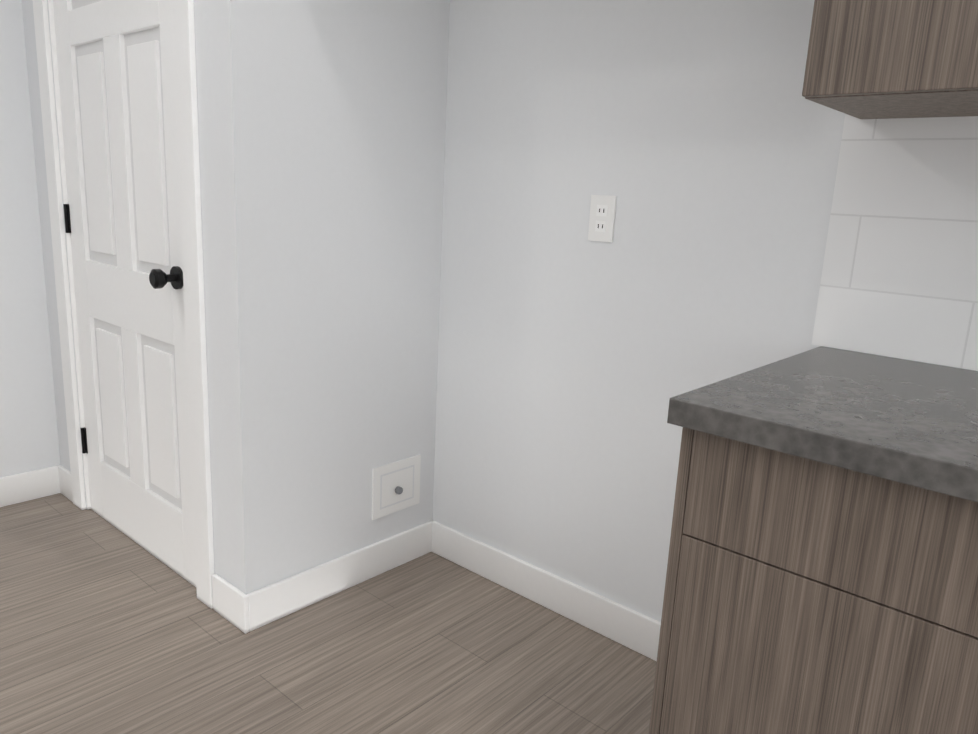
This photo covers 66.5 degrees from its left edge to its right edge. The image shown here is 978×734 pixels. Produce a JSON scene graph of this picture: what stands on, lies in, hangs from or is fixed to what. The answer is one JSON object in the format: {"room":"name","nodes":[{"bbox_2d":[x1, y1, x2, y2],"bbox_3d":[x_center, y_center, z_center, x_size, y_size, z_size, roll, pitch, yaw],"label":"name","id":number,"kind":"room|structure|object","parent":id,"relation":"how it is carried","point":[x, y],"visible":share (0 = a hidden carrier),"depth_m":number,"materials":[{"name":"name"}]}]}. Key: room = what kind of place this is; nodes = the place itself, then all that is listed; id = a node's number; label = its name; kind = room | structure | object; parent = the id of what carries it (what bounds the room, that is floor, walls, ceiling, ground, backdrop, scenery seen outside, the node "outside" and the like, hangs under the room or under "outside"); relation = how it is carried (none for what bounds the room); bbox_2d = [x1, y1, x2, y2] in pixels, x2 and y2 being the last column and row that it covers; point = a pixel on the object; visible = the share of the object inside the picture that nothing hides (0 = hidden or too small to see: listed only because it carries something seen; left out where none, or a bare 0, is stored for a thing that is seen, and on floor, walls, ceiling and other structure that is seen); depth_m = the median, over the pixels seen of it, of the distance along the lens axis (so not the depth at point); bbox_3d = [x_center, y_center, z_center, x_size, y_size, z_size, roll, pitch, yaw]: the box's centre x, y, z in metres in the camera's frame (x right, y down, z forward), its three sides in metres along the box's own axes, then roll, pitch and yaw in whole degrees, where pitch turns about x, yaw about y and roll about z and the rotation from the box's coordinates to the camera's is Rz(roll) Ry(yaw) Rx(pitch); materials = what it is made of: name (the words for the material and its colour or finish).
{"room":"kitchen","nodes":[
{"label":"kitchen","id":0,"kind":"room"},
{"bbox_2d":[0,0,60,476],"bbox_3d":[-2.584,-0.556,1.629,0.120,2.510,2.825,14,17,40],"label":"wall","id":1,"kind":"structure","parent":0,"point":[29,441],"depth_m":2.67,"materials":[{"name":"paint"}]},
{"bbox_2d":[0,465,71,506],"bbox_3d":[-1.779,0.458,2.758,0.013,0.112,0.370,14,17,40],"label":"baseboard","id":2,"kind":"structure","parent":1,"relation":"attached to","point":[35,484],"depth_m":2.81,"materials":[{"name":"white wood"}]},
{"bbox_2d":[22,0,222,577],"bbox_3d":[-1.150,-0.765,2.301,1.330,2.758,0.120,14,17,40],"label":"wall","id":3,"kind":"structure","parent":0,"point":[35,106],"depth_m":2.12,"materials":[{"name":"paint"}]},
{"bbox_2d":[32,0,214,608],"bbox_3d":[-1.089,-0.438,2.295,1.020,2.130,0.136,14,17,40],"label":"door frame","id":4,"kind":"structure","parent":3,"relation":"attached to","point":[183,26],"depth_m":2.11,"materials":[{"name":"white wood"}]},
{"bbox_2d":[53,0,195,586],"bbox_3d":[-1.134,-0.382,2.265,0.839,2.030,0.109,14,17,40],"label":"door","id":5,"kind":"structure","parent":3,"relation":"in","point":[122,215],"depth_m":2.29,"materials":[{"name":"white wood"}]},
{"bbox_2d":[204,0,449,594],"bbox_3d":[-0.412,-0.680,2.054,0.120,2.773,0.710,14,17,40],"label":"wall","id":6,"kind":"structure","parent":0,"point":[326,130],"depth_m":2.04,"materials":[{"name":"paint"}]},
{"bbox_2d":[232,520,431,633],"bbox_3d":[-0.438,0.630,2.295,0.013,0.112,0.703,14,17,40],"label":"baseboard","id":7,"kind":"structure","parent":6,"relation":"attached to","point":[256,609],"depth_m":2.23,"materials":[{"name":"white wood"}]},
{"bbox_2d":[372,454,420,519],"bbox_3d":[-0.291,0.385,2.391,0.020,0.170,0.200,14,17,40],"label":"outlet box","id":8,"kind":"object","parent":6,"relation":"attached to","point":[396,486],"visible":1,"depth_m":2.39,"materials":[{"name":"white plastic"}]},
{"bbox_2d":[0,493,656,733],"bbox_3d":[-1.021,1.426,-0.846,12.600,0.100,7.600,14,17,40],"label":"floor","id":9,"kind":"structure","parent":0,"point":[106,627],"depth_m":1.97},
{"bbox_2d":[649,427,977,733],"bbox_3d":[0.901,0.568,1.136,1.088,0.878,0.657,14,17,40],"label":"base cabinet","id":10,"kind":"object","parent":9,"relation":"on","point":[804,596],"visible":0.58,"depth_m":1.03,"materials":[{"name":"brown wood"}]},
{"bbox_2d":[667,346,977,501],"bbox_3d":[1.631,0.297,0.404,3.040,0.040,0.680,14,17,40],"label":"countertop","id":11,"kind":"structure","parent":10,"relation":"on","point":[911,423],"depth_m":1.08,"materials":[{"name":"grey stone"}]},
{"bbox_2d":[432,0,975,621],"bbox_3d":[2.826,-0.817,-0.317,7.940,4.406,0.120,14,17,40],"label":"wall","id":12,"kind":"structure","parent":0,"point":[700,140],"depth_m":1.98,"materials":[{"name":"paint"}]},
{"bbox_2d":[432,520,660,660],"bbox_3d":[0.233,0.686,2.197,1.160,0.112,0.013,14,17,40],"label":"baseboard","id":13,"kind":"structure","parent":12,"relation":"attached to","point":[636,631],"depth_m":2.23,"materials":[{"name":"white wood"}]},
{"bbox_2d":[588,195,616,241],"bbox_3d":[0.295,-0.388,1.948,0.075,0.118,0.008,14,17,40],"label":"outlet","id":14,"kind":"object","parent":12,"relation":"attached to","point":[602,217],"visible":1,"depth_m":1.94,"materials":[{"name":"white plastic"}]},
{"bbox_2d":[802,0,977,118],"bbox_3d":[1.059,-0.772,0.959,1.065,0.800,0.348,14,17,40],"label":"upper cabinet","id":15,"kind":"object","parent":12,"relation":"attached to","point":[878,59],"visible":1,"depth_m":1.16,"materials":[{"name":"brown wood"}]},
{"bbox_2d":[812,115,977,370],"bbox_3d":[1.865,-0.004,0.607,3.060,0.480,0.006,14,17,40],"label":"tile backsplash","id":16,"kind":"structure","parent":12,"relation":"attached to","point":[899,277],"depth_m":1.49,"materials":[{"name":"white tile"}]}
]}

